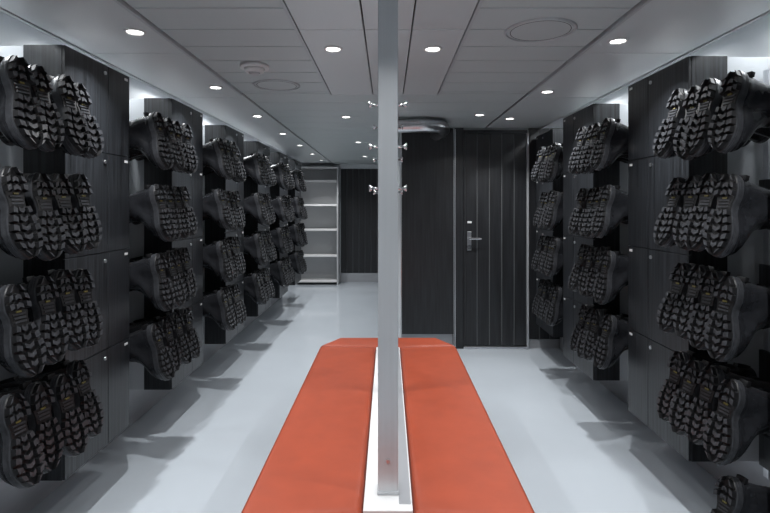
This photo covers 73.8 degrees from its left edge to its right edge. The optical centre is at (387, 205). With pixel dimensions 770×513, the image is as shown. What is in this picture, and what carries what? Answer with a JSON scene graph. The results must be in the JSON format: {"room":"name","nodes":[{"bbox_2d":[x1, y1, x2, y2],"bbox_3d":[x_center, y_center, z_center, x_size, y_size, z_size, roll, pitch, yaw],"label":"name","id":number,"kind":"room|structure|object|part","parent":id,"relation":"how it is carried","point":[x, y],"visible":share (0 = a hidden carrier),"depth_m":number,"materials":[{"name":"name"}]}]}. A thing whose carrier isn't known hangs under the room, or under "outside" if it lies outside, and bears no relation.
{"room":"boot changing room","nodes":[
{"label":"boot changing room","id":0,"kind":"room"},
{"bbox_2d":[0,11,289,159],"bbox_3d":[-1.800,0.230,3.800,0.100,2.270,10.800,0,0,0],"label":"wall","id":1,"kind":"structure","parent":0,"point":[13,32],"depth_m":2.61,"materials":[{"name":"paint"}]},
{"bbox_2d":[0,296,281,512],"bbox_3d":[-1.675,1.242,4.290,0.150,0.245,6.980,0,0,0],"label":"baseboard","id":2,"kind":"structure","parent":1,"relation":"attached to","point":[13,499],"depth_m":2.47,"materials":[{"name":"grey metal"}]},
{"bbox_2d":[0,45,128,480],"bbox_3d":[-1.526,0.230,2.340,0.445,1.770,0.520,0,0,0],"label":"locker","id":3,"kind":"object","parent":2,"relation":"on","point":[107,173],"visible":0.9,"depth_m":2.35,"materials":[{"name":"black wood"}]},
{"bbox_2d":[127,98,202,389],"bbox_3d":[-1.526,0.230,3.370,0.445,1.770,0.520,0,0,0],"label":"locker","id":4,"kind":"object","parent":2,"relation":"on","point":[142,242],"visible":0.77,"depth_m":3.11,"materials":[{"name":"black wood"}]},
{"bbox_2d":[201,125,243,343],"bbox_3d":[-1.526,0.230,4.400,0.445,1.770,0.520,0,0,0],"label":"locker","id":5,"kind":"object","parent":2,"relation":"on","point":[212,333],"visible":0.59,"depth_m":4.14,"materials":[{"name":"black wood"}]},
{"bbox_2d":[243,141,269,316],"bbox_3d":[-1.526,0.230,5.430,0.445,1.770,0.520,0,0,0],"label":"locker","id":6,"kind":"object","parent":2,"relation":"on","point":[253,309],"visible":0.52,"depth_m":5.17,"materials":[{"name":"black wood"}]},
{"bbox_2d":[269,152,287,297],"bbox_3d":[-1.526,0.230,6.460,0.445,1.770,0.520,0,0,0],"label":"locker","id":7,"kind":"object","parent":2,"relation":"on","point":[276,190],"visible":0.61,"depth_m":6.20,"materials":[{"name":"black wood"}]},
{"bbox_2d":[287,160,300,284],"bbox_3d":[-1.526,0.230,7.490,0.445,1.770,0.520,0,0,0],"label":"locker","id":8,"kind":"object","parent":2,"relation":"on","point":[294,164],"visible":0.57,"depth_m":7.26,"materials":[{"name":"black wood"}]},
{"bbox_3d":[-1.507,0.290,5.973,0.214,1.750,0.486,0,0,0],"label":"rack","id":9,"kind":"object","parent":2,"relation":"on","visible":0},
{"bbox_2d":[270,162,294,286],"bbox_3d":[-1.326,0.208,5.973,0.452,1.419,0.536,0,0,0],"label":"rubber boots","id":10,"kind":"object","parent":9,"relation":"on","point":[281,270],"visible":0.56,"depth_m":5.75,"materials":[{"name":"black rubber"}]},
{"bbox_3d":[-1.511,0.290,7.002,0.219,1.750,0.485,0,0,0],"label":"rack","id":11,"kind":"object","parent":2,"relation":"on","visible":0},
{"bbox_2d":[288,169,307,274],"bbox_3d":[-1.324,0.208,7.000,0.445,1.409,0.529,0,0,0],"label":"rubber boots","id":12,"kind":"object","parent":11,"relation":"on","point":[297,234],"visible":0.59,"depth_m":6.78,"materials":[{"name":"black rubber"}]},
{"bbox_2d":[290,157,340,281],"bbox_3d":[-0.812,0.230,9.250,1.875,2.270,0.100,0,0,0],"label":"wall","id":13,"kind":"structure","parent":0,"point":[291,158],"depth_m":9.20,"materials":[{"name":"paint"}]},
{"bbox_2d":[341,164,377,281],"bbox_3d":[-0.360,0.310,9.185,0.970,2.110,0.030,0,0,0],"label":"wall slats back","id":14,"kind":"object","parent":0,"point":[359,206],"depth_m":9.18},
{"bbox_2d":[28,282,719,512],"bbox_3d":[0.000,1.415,3.800,3.700,0.100,11.000,0,0,0],"label":"floor","id":15,"kind":"structure","parent":0,"point":[572,445],"depth_m":3.06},
{"bbox_2d":[296,166,339,284],"bbox_3d":[-1.230,0.340,9.030,0.740,2.050,0.340,0,0,0],"label":"shelf unit","id":16,"kind":"object","parent":15,"relation":"on","point":[321,198],"visible":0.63,"depth_m":9.18,"materials":[{"name":"grey metal"}]},
{"bbox_2d":[241,338,534,512],"bbox_3d":[0.000,1.137,2.430,0.910,0.455,2.308,0,0,0],"label":"upholstered bench","id":17,"kind":"object","parent":15,"relation":"on","point":[323,458],"visible":0.89,"depth_m":1.95,"materials":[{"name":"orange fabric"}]},
{"bbox_3d":[-0.263,0.987,2.430,0.380,0.154,1.895,0,0,0],"label":"seat","id":18,"kind":"part","parent":17,"relation":"part of","materials":[{"name":"orange leather"}]},
{"bbox_2d":[377,0,398,494],"bbox_3d":[0.000,0.087,1.640,0.068,1.648,0.050,0,0,0],"label":"post","id":19,"kind":"object","parent":17,"relation":"on","point":[387,9],"visible":1,"depth_m":1.62,"materials":[{"name":"metal"}]},
{"bbox_2d":[368,101,407,191],"bbox_3d":[0.000,0.087,2.520,0.193,1.648,0.050,0,0,0],"label":"coat hooks","id":20,"kind":"object","parent":19,"relation":"attached to","point":[370,104],"visible":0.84,"depth_m":2.51,"materials":[{"name":"metal"}]},
{"bbox_2d":[373,124,402,194],"bbox_3d":[0.000,0.087,3.240,0.193,1.648,0.050,0,0,0],"label":"coat hooks","id":21,"kind":"object","parent":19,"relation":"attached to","point":[374,126],"visible":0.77,"depth_m":3.23,"materials":[{"name":"metal"}]},
{"bbox_3d":[0.000,0.987,3.454,0.910,0.154,0.260,0,0,0],"label":"seat","id":22,"kind":"part","parent":17,"relation":"part of","materials":[{"name":"orange leather"}]},
{"bbox_3d":[0.263,0.987,2.430,0.380,0.154,1.895,0,0,0],"label":"seat","id":23,"kind":"part","parent":17,"relation":"part of","materials":[{"name":"orange leather"}]},
{"bbox_2d":[0,0,769,163],"bbox_3d":[0.000,-0.821,3.800,3.700,0.169,11.000,0,0,0],"label":"ceiling","id":24,"kind":"structure","parent":0,"point":[187,47],"depth_m":2.47,"materials":[{"name":"grey"}]},
{"bbox_2d":[124,28,145,35],"bbox_3d":[-1.085,-0.747,2.200,0.088,0.012,0.088,0,0,0],"label":"recessed light","id":25,"kind":"object","parent":24,"relation":"in","point":[131,31],"visible":1,"depth_m":2.20,"materials":[{"name":"white"}]},
{"bbox_2d":[208,85,222,89],"bbox_3d":[-1.085,-0.747,3.230,0.088,0.012,0.088,0,0,0],"label":"recessed light","id":26,"kind":"object","parent":24,"relation":"in","point":[215,87],"visible":1,"depth_m":3.23,"materials":[{"name":"white"}]},
{"bbox_2d":[240,61,268,75],"bbox_3d":[-0.710,-0.723,2.730,0.150,0.052,0.150,0,0,0],"label":"smoke detector","id":27,"kind":"object","parent":24,"relation":"attached to","point":[254,68],"visible":1,"depth_m":2.69,"materials":[{"name":"white plastic"}]},
{"bbox_2d":[253,79,299,90],"bbox_3d":[-0.690,-0.748,3.180,0.290,0.010,0.290,0,0,0],"label":"ceiling vent","id":28,"kind":"object","parent":24,"relation":"in","point":[267,84],"depth_m":3.18,"materials":[{"name":"white metal"}]},
{"bbox_2d":[324,45,341,52],"bbox_3d":[-0.257,-0.735,2.400,0.088,0.012,0.088,0,0,0],"label":"recessed light","id":29,"kind":"object","parent":24,"relation":"in","point":[331,48],"visible":1,"depth_m":2.39,"materials":[{"name":"white"}]},
{"bbox_2d":[398,118,449,140],"bbox_3d":[0.305,-0.680,4.569,0.489,0.120,0.601,0,0,0],"label":"air duct","id":30,"kind":"object","parent":24,"relation":"attached to","point":[438,129],"visible":0.89,"depth_m":4.30,"materials":[{"name":"metal"}]},
{"bbox_2d":[424,45,441,52],"bbox_3d":[0.210,-0.735,2.400,0.088,0.012,0.088,0,0,0],"label":"recessed light","id":31,"kind":"object","parent":24,"relation":"in","point":[433,48],"visible":1,"depth_m":2.39,"materials":[{"name":"white"}]},
{"bbox_2d":[504,17,577,42],"bbox_3d":[0.650,-0.748,2.190,0.300,0.010,0.300,0,0,0],"label":"ceiling vent","id":32,"kind":"object","parent":24,"relation":"in","point":[536,30],"depth_m":2.18,"materials":[{"name":"white metal"}]},
{"bbox_2d":[540,90,553,93],"bbox_3d":[1.040,-0.747,3.350,0.088,0.012,0.088,0,0,0],"label":"recessed light","id":33,"kind":"object","parent":24,"relation":"in","point":[542,91],"visible":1,"depth_m":3.35,"materials":[{"name":"white"}]},
{"bbox_2d":[608,37,628,44],"bbox_3d":[1.040,-0.747,2.320,0.088,0.012,0.088,0,0,0],"label":"recessed light","id":34,"kind":"object","parent":24,"relation":"in","point":[619,40],"visible":1,"depth_m":2.31,"materials":[{"name":"white"}]},
{"bbox_2d":[398,115,569,337],"bbox_3d":[0.988,0.230,7.125,1.725,2.270,4.350,0,0,0],"label":"wall","id":35,"kind":"structure","parent":0,"point":[559,123],"depth_m":5.13,"materials":[{"name":"grey paint"}]},
{"bbox_2d":[401,128,453,344],"bbox_3d":[0.375,0.312,4.914,0.500,2.105,0.072,0,0,0],"label":"wall panel","id":36,"kind":"object","parent":35,"relation":"attached to","point":[427,166],"depth_m":4.88,"materials":[{"name":"black wood"}]},
{"bbox_2d":[453,128,463,348],"bbox_3d":[0.674,0.309,4.912,0.096,2.112,0.075,0,0,0],"label":"trim","id":37,"kind":"structure","parent":35,"relation":"attached to","point":[458,336],"depth_m":4.90,"materials":[{"name":"wood"}]},
{"bbox_2d":[463,130,528,348],"bbox_3d":[1.034,0.320,4.899,0.623,2.090,0.099,0,0,0],"label":"door frame","id":38,"kind":"structure","parent":35,"relation":"in","point":[469,238],"depth_m":4.89,"materials":[{"name":"wood"}]},
{"bbox_3d":[0.823,0.335,4.880,0.135,0.180,0.060,0,0,0],"label":"handle","id":39,"kind":"part","parent":38,"relation":"part of","materials":[{"name":"metal"}]},
{"bbox_2d":[465,133,525,344],"bbox_3d":[1.030,0.320,4.921,0.590,2.030,0.027,0,0,0],"label":"door","id":40,"kind":"structure","parent":38,"relation":"attached to","point":[495,163],"depth_m":4.91,"materials":[{"name":"black wood"}]},
{"bbox_2d":[528,128,562,347],"bbox_3d":[1.550,0.310,4.928,0.400,2.110,0.033,0,0,0],"label":"wall panel","id":41,"kind":"object","parent":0,"point":[538,337],"depth_m":4.91,"materials":[{"name":"black wood"}]},
{"bbox_2d":[570,14,769,114],"bbox_3d":[1.800,0.230,1.665,0.100,2.270,6.530,0,0,0],"label":"wall","id":42,"kind":"structure","parent":0,"point":[752,40],"depth_m":2.56,"materials":[{"name":"paint"}]},
{"bbox_2d":[536,129,562,336],"bbox_3d":[1.571,0.230,4.605,0.355,1.770,0.490,0,0,0],"label":"locker","id":43,"kind":"object","parent":42,"relation":"attached to","point":[552,136],"visible":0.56,"depth_m":4.45,"materials":[{"name":"black wood"}]},
{"bbox_2d":[563,103,629,380],"bbox_3d":[1.526,0.230,3.558,0.445,1.770,0.565,0,0,0],"label":"locker","id":44,"kind":"object","parent":42,"relation":"attached to","point":[616,174],"visible":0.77,"depth_m":3.37,"materials":[{"name":"black wood"}]},
{"bbox_2d":[560,337,769,486],"bbox_3d":[1.695,1.242,2.850,0.110,0.245,4.100,0,0,0],"label":"baseboard","id":45,"kind":"structure","parent":42,"relation":"attached to","point":[751,470],"depth_m":2.48,"materials":[{"name":"grey metal"}]},
{"bbox_3d":[1.579,0.290,4.119,0.180,1.750,0.468,0,0,0],"label":"rack","id":46,"kind":"object","parent":45,"relation":"on","visible":0},
{"bbox_2d":[531,142,562,325],"bbox_3d":[1.414,0.208,4.124,0.444,1.412,0.511,0,0,0],"label":"rubber boots","id":47,"kind":"object","parent":46,"relation":"on","point":[547,305],"visible":0.56,"depth_m":3.96,"materials":[{"name":"black rubber"}]},
{"bbox_2d":[628,56,769,461],"bbox_3d":[1.526,0.230,2.518,0.445,1.770,0.565,0,0,0],"label":"locker","id":48,"kind":"object","parent":42,"relation":"attached to","point":[650,265],"visible":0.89,"depth_m":2.48,"materials":[{"name":"black wood"}]},
{"bbox_2d":[759,69,769,479],"bbox_3d":[1.541,0.290,2.021,0.219,1.751,0.472,0,0,0],"label":"rack","id":49,"kind":"object","parent":48,"relation":"attached to","point":[764,269],"visible":0.25,"depth_m":2.19,"materials":[{"name":"black plastic"}]},
{"bbox_2d":[653,70,769,512],"bbox_3d":[1.356,0.383,2.024,0.443,1.762,0.509,0,0,0],"label":"rubber boots","id":50,"kind":"object","parent":49,"relation":"on","point":[719,407],"visible":1,"depth_m":1.86,"materials":[{"name":"black rubber"}]},
{"bbox_3d":[-1.509,0.290,1.847,0.215,1.750,0.474,0,0,0],"label":"rack","id":51,"kind":"object","parent":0,"visible":0},
{"bbox_2d":[0,55,103,488],"bbox_3d":[-1.330,0.218,1.849,0.453,1.408,0.526,0,0,0],"label":"rubber boots","id":52,"kind":"object","parent":51,"relation":"on","point":[45,417],"visible":1,"depth_m":1.75,"materials":[{"name":"black rubber"}]},
{"bbox_3d":[-1.510,0.290,2.883,0.216,1.750,0.487,0,0,0],"label":"rack","id":53,"kind":"object","parent":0,"visible":0},
{"bbox_2d":[127,112,200,380],"bbox_3d":[-1.326,0.208,2.881,0.444,1.400,0.532,0,0,0],"label":"rubber boots","id":54,"kind":"object","parent":53,"relation":"on","point":[161,344],"visible":0.85,"depth_m":2.69,"materials":[{"name":"black rubber"}]},
{"bbox_3d":[-1.510,0.290,3.911,0.214,1.750,0.482,0,0,0],"label":"rack","id":55,"kind":"object","parent":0,"visible":0},
{"bbox_2d":[202,138,245,330],"bbox_3d":[-1.328,0.212,3.912,0.444,1.421,0.530,0,0,0],"label":"rubber boots","id":56,"kind":"object","parent":55,"relation":"on","point":[225,306],"visible":0.79,"depth_m":3.70,"materials":[{"name":"black rubber"}]},
{"bbox_3d":[-1.510,0.290,4.937,0.214,1.750,0.474,0,0,0],"label":"rack","id":57,"kind":"object","parent":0,"visible":0},
{"bbox_2d":[244,153,276,304],"bbox_3d":[-1.326,0.209,4.938,0.449,1.415,0.524,0,0,0],"label":"rubber boots","id":58,"kind":"object","parent":57,"relation":"on","point":[258,245],"visible":0.67,"depth_m":4.72,"materials":[{"name":"black rubber"}]},
{"bbox_3d":[1.537,0.290,3.059,0.214,1.750,0.468,0,0,0],"label":"rack","id":59,"kind":"object","parent":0,"visible":0},
{"bbox_2d":[568,117,627,368],"bbox_3d":[1.354,0.210,3.064,0.441,1.415,0.503,0,0,0],"label":"rubber boots","id":60,"kind":"object","parent":59,"relation":"on","point":[600,337],"visible":0.8,"depth_m":2.90,"materials":[{"name":"black rubber"}]}
]}

